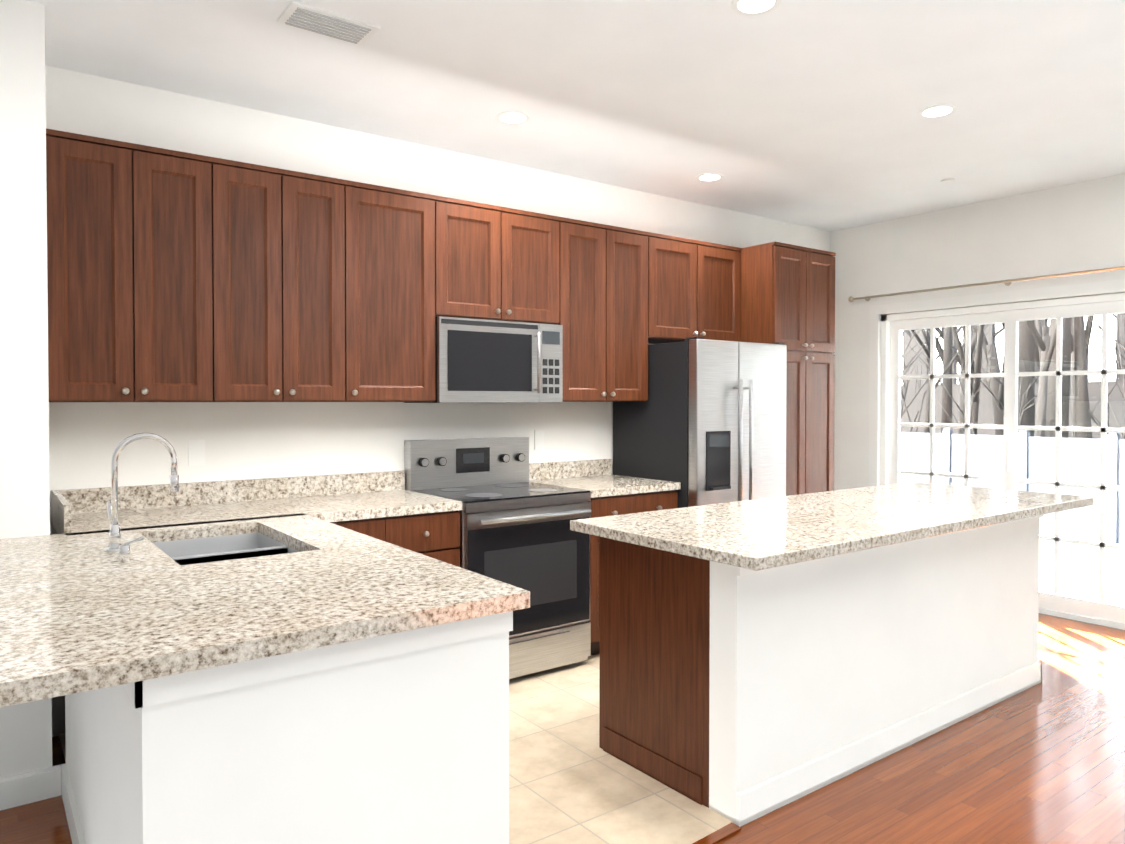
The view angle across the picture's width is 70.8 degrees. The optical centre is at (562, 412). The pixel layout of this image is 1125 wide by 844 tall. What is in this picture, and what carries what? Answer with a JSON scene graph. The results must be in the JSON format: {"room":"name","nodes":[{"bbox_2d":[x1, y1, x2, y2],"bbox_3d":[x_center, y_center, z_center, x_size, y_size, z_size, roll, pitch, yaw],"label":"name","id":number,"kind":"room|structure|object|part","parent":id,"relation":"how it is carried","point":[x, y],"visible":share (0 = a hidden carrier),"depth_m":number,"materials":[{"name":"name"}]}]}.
{"room":"kitchen","nodes":[
{"label":"kitchen","id":0,"kind":"room"},
{"bbox_2d":[0,0,51,777],"bbox_3d":[-2.379,-0.034,2.880,0.800,2.770,0.860,-1,1,-37],"label":"wall","id":1,"kind":"structure","parent":0,"point":[25,737],"depth_m":2.73,"materials":[{"name":"paint"}]},
{"bbox_2d":[0,764,60,810],"bbox_3d":[-2.105,1.304,2.561,0.815,0.105,0.014,-1,1,-37],"label":"baseboard","id":2,"kind":"structure","parent":1,"relation":"attached to","point":[29,787],"depth_m":2.74,"materials":[{"name":"paint"}]},
{"bbox_2d":[59,653,740,843],"bbox_3d":[0.167,1.336,3.590,3.990,0.008,2.230,-1,1,-37],"label":"floor","id":3,"kind":"structure","parent":0,"point":[571,781],"depth_m":2.86,"materials":[{"name":"beige tile"}]},
{"bbox_2d":[0,433,529,843],"bbox_3d":[-0.942,0.706,2.731,1.917,1.294,2.268,-1,1,-37],"label":"kitchen counter","id":4,"kind":"object","parent":3,"relation":"on","point":[281,660],"visible":1,"depth_m":1.82,"materials":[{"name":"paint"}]},
{"bbox_2d":[0,470,529,725],"bbox_3d":[-0.942,0.399,2.726,1.917,0.140,2.268,-1,1,-37],"label":"countertop","id":5,"kind":"structure","parent":4,"relation":"on","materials":[{"name":"stone"}]},
{"bbox_2d":[104,433,178,562],"bbox_3d":[-1.290,0.248,2.453,0.214,0.370,0.276,-1,1,-37],"label":"faucet","id":6,"kind":"object","parent":5,"relation":"on","point":[116,552],"depth_m":2.46,"materials":[{"name":"silver metal"}]},
{"bbox_3d":[-0.951,0.918,2.389,0.838,0.883,1.652,-1,1,-37],"label":"knee wall panel","id":7,"kind":"part","parent":4,"relation":"part of","materials":[{"name":"paint"}]},
{"bbox_2d":[330,510,459,566],"bbox_3d":[-0.954,0.897,3.727,0.752,0.881,0.658,-1,1,-37],"label":"base cabinet","id":8,"kind":"object","parent":3,"relation":"on","point":[435,535],"visible":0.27,"depth_m":3.59,"materials":[{"name":"brown wood"}]},
{"bbox_2d":[404,437,591,678],"bbox_3d":[-0.327,0.739,4.154,0.752,1.185,0.717,-1,1,-37],"label":"range","id":9,"kind":"object","parent":3,"relation":"on","point":[515,530],"visible":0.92,"depth_m":4.01,"materials":[{"name":"silver metal"}]},
{"bbox_2d":[529,459,680,654],"bbox_3d":[0.231,0.812,4.605,0.665,1.025,0.658,-1,1,-37],"label":"base cabinet","id":10,"kind":"object","parent":3,"relation":"on","point":[611,495],"visible":0.31,"depth_m":4.43,"materials":[{"name":"beige stone"}]},
{"bbox_2d":[529,459,680,497],"bbox_3d":[0.224,0.369,4.607,0.665,0.140,0.635,-1,1,-37],"label":"countertop","id":11,"kind":"structure","parent":10,"relation":"on","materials":[{"name":"stone"}]},
{"bbox_2d":[613,337,786,507],"bbox_3d":[0.881,0.437,4.972,0.800,1.752,0.796,-1,1,-37],"label":"refrigerator","id":12,"kind":"object","parent":3,"relation":"on","point":[704,423],"visible":0.56,"depth_m":4.65,"materials":[{"name":"silver metal"}]},
{"bbox_2d":[570,482,1093,826],"bbox_3d":[1.313,0.879,3.499,2.510,0.925,0.930,-1,1,-37],"label":"kitchen island","id":13,"kind":"object","parent":3,"relation":"on","point":[761,657],"visible":1,"depth_m":2.97,"materials":[{"name":"paint"}]},
{"bbox_2d":[570,482,1093,570],"bbox_3d":[1.313,0.437,3.492,2.510,0.040,0.930,-1,1,-37],"label":"island countertop","id":14,"kind":"structure","parent":13,"relation":"on","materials":[{"name":"stone"}]},
{"bbox_3d":[1.264,0.899,3.542,2.245,0.883,0.724,-1,1,-37],"label":"knee wall panel","id":15,"kind":"part","parent":13,"relation":"part of","materials":[{"name":"paint"}]},
{"bbox_2d":[45,65,829,736],"bbox_3d":[-0.296,-0.062,4.688,6.300,2.770,0.120,-1,1,-37],"label":"wall","id":16,"kind":"structure","parent":0,"point":[243,441],"depth_m":3.92,"materials":[{"name":"paint"}]},
{"bbox_2d":[46,128,233,401],"bbox_3d":[-1.772,-0.552,3.276,0.650,1.015,0.371,-1,1,-37],"label":"upper cabinet","id":17,"kind":"object","parent":16,"relation":"attached to","point":[175,276],"depth_m":3.12,"materials":[{"name":"brown wood"}]},
{"bbox_2d":[188,440,204,464],"bbox_3d":[-1.664,0.180,3.598,0.070,0.114,0.006,-1,1,-37],"label":"outlet","id":18,"kind":"object","parent":16,"relation":"attached to","point":[196,452],"depth_m":3.59,"materials":[{"name":"white plastic"}]},
{"bbox_2d":[234,161,361,401],"bbox_3d":[-1.333,-0.557,3.602,0.697,1.015,0.371,-1,1,-37],"label":"upper cabinet","id":19,"kind":"object","parent":16,"relation":"attached to","point":[298,235],"depth_m":3.49,"materials":[{"name":"brown wood"}]},
{"bbox_2d":[362,183,449,401],"bbox_3d":[-0.919,-0.562,3.909,0.587,1.015,0.371,-1,1,-37],"label":"upper cabinet","id":20,"kind":"object","parent":16,"relation":"attached to","point":[406,234],"depth_m":3.80,"materials":[{"name":"brown wood"}]},
{"bbox_2d":[450,198,561,324],"bbox_3d":[-0.430,-0.780,4.269,0.759,0.590,0.371,-1,1,-37],"label":"upper cabinet","id":21,"kind":"object","parent":16,"relation":"attached to","point":[506,263],"depth_m":4.13,"materials":[{"name":"brown wood"}]},
{"bbox_2d":[404,316,562,402],"bbox_3d":[-0.406,-0.268,4.246,0.752,0.426,0.449,-1,1,-37],"label":"microwave","id":22,"kind":"object","parent":21,"relation":"attached to","point":[484,361],"visible":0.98,"depth_m":4.08,"materials":[{"name":"silver metal"}]},
{"bbox_2d":[534,430,543,449],"bbox_3d":[-0.138,0.162,4.730,0.070,0.114,0.006,-1,1,-37],"label":"outlet","id":23,"kind":"object","parent":16,"relation":"attached to","point":[538,435],"depth_m":4.73,"materials":[{"name":"white plastic"}]},
{"bbox_2d":[562,217,661,401],"bbox_3d":[0.141,-0.574,4.695,0.787,1.015,0.371,-1,1,-37],"label":"upper cabinet","id":24,"kind":"object","parent":16,"relation":"attached to","point":[610,273],"depth_m":4.55,"materials":[{"name":"brown wood"}]},
{"bbox_2d":[658,234,741,343],"bbox_3d":[0.739,-0.774,5.136,0.832,0.630,0.371,-1,1,-37],"label":"upper cabinet","id":25,"kind":"object","parent":16,"relation":"attached to","point":[699,282],"depth_m":4.99,"materials":[{"name":"brown wood"}]},
{"bbox_2d":[0,613,1124,843],"bbox_3d":[0.374,1.429,1.148,9.470,0.100,7.200,-1,1,-37],"label":"floor","id":26,"kind":"structure","parent":0,"point":[1042,761],"depth_m":2.89,"materials":[{"name":"brown wood"}]},
{"bbox_2d":[739,242,835,495],"bbox_3d":[1.427,0.108,5.469,0.645,2.405,0.678,-1,1,-37],"label":"pantry cabinet","id":27,"kind":"object","parent":26,"relation":"on","point":[788,295],"visible":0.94,"depth_m":5.20,"materials":[{"name":"brown wood"}]},
{"bbox_2d":[24,0,1124,230],"bbox_3d":[0.374,-1.441,1.103,9.470,0.100,7.200,-1,1,-37],"label":"ceiling","id":28,"kind":"structure","parent":0,"point":[800,112],"depth_m":3.43,"materials":[{"name":"paint"}]},
{"bbox_2d":[276,1,379,45],"bbox_3d":[-0.853,-1.412,2.883,0.320,0.012,0.180,-1,1,-37],"label":"ceiling vent","id":29,"kind":"object","parent":28,"relation":"in","point":[304,17],"visible":1,"depth_m":2.87,"materials":[{"name":"white plastic"}]},
{"bbox_2d":[495,111,529,123],"bbox_3d":[-0.240,-1.431,3.836,0.170,0.006,0.170,-1,1,-37],"label":"recessed light","id":30,"kind":"object","parent":28,"relation":"in","point":[512,117],"visible":1,"depth_m":3.82,"materials":[{"name":"white plastic"}]},
{"bbox_2d":[696,173,723,180],"bbox_3d":[0.905,-1.447,4.860,0.170,0.006,0.170,-1,1,-37],"label":"recessed light","id":31,"kind":"object","parent":28,"relation":"in","point":[710,177],"visible":1,"depth_m":4.85,"materials":[{"name":"white plastic"}]},
{"bbox_2d":[731,0,780,15],"bbox_3d":[0.668,-1.413,2.729,0.170,0.006,0.170,-1,1,-37],"label":"recessed light","id":32,"kind":"object","parent":28,"relation":"in","point":[750,7],"visible":1,"depth_m":2.75,"materials":[{"name":"white plastic"}]},
{"bbox_2d":[918,104,956,117],"bbox_3d":[1.777,-1.429,3.752,0.170,0.006,0.170,-1,1,-37],"label":"recessed light","id":33,"kind":"object","parent":28,"relation":"in","point":[937,111],"visible":1,"depth_m":3.74,"materials":[{"name":"white plastic"}]},
{"bbox_2d":[941,178,954,183],"bbox_3d":[2.401,-1.445,4.924,0.080,0.012,0.080,-1,1,-37],"label":"ceiling sensor","id":34,"kind":"object","parent":28,"relation":"attached to","point":[947,180],"visible":1,"depth_m":4.92,"materials":[{"name":"white plastic"}]},
{"bbox_2d":[830,173,1124,489],"bbox_3d":[4.212,-0.048,3.799,0.120,2.770,6.680,-1,1,-37],"label":"wall","id":35,"kind":"structure","parent":0,"point":[1075,227],"depth_m":5.61,"materials":[{"name":"paint"}]},
{"bbox_2d":[848,266,1124,301],"bbox_3d":[2.959,-0.877,5.291,0.096,0.044,2.324,-1,1,-37],"label":"curtain rod","id":36,"kind":"object","parent":35,"relation":"attached to","point":[1007,282],"visible":1,"depth_m":5.32,"materials":[{"name":"beige"}]},
{"bbox_2d":[869,279,1124,485],"bbox_3d":[2.991,0.248,5.333,0.016,2.130,2.030,-1,1,-37],"label":"door frame","id":37,"kind":"structure","parent":35,"relation":"attached to","point":[1081,289],"depth_m":5.76,"materials":[{"name":"paint"}]},
{"bbox_2d":[880,293,1124,629],"bbox_3d":[3.034,0.286,5.365,0.128,2.050,1.872,-1,1,-37],"label":"glass door","id":38,"kind":"structure","parent":35,"relation":"in","point":[1101,611],"depth_m":5.31,"materials":[{"name":"white plastic"}]},
{"label":"outside","id":39,"kind":"structure","parent":0,"visible":0},
{"bbox_2d":[1039,539,1124,605],"bbox_3d":[18.329,1.653,18.365,39.880,1.010,36.000,-1,1,-37],"label":"ground","id":40,"kind":"structure","parent":39,"point":[1065,585],"depth_m":6.65,"materials":[{"name":"white"}]},
{"bbox_2d":[900,428,1124,544],"bbox_3d":[8.236,1.202,11.720,0.130,1.820,37.500,-1,1,-37],"label":"fence","id":41,"kind":"object","parent":40,"relation":"on","point":[1068,519],"depth_m":12.51,"materials":[{"name":"grey plastic"}]},
{"bbox_2d":[901,313,1124,439],"bbox_3d":[18.652,-6.937,15.692,22.847,18.039,42.255,-1,1,-37],"label":"trees","id":42,"kind":"object","parent":40,"relation":"on","point":[1076,362],"depth_m":19.09,"materials":[{"name":"black plant"}]}
]}

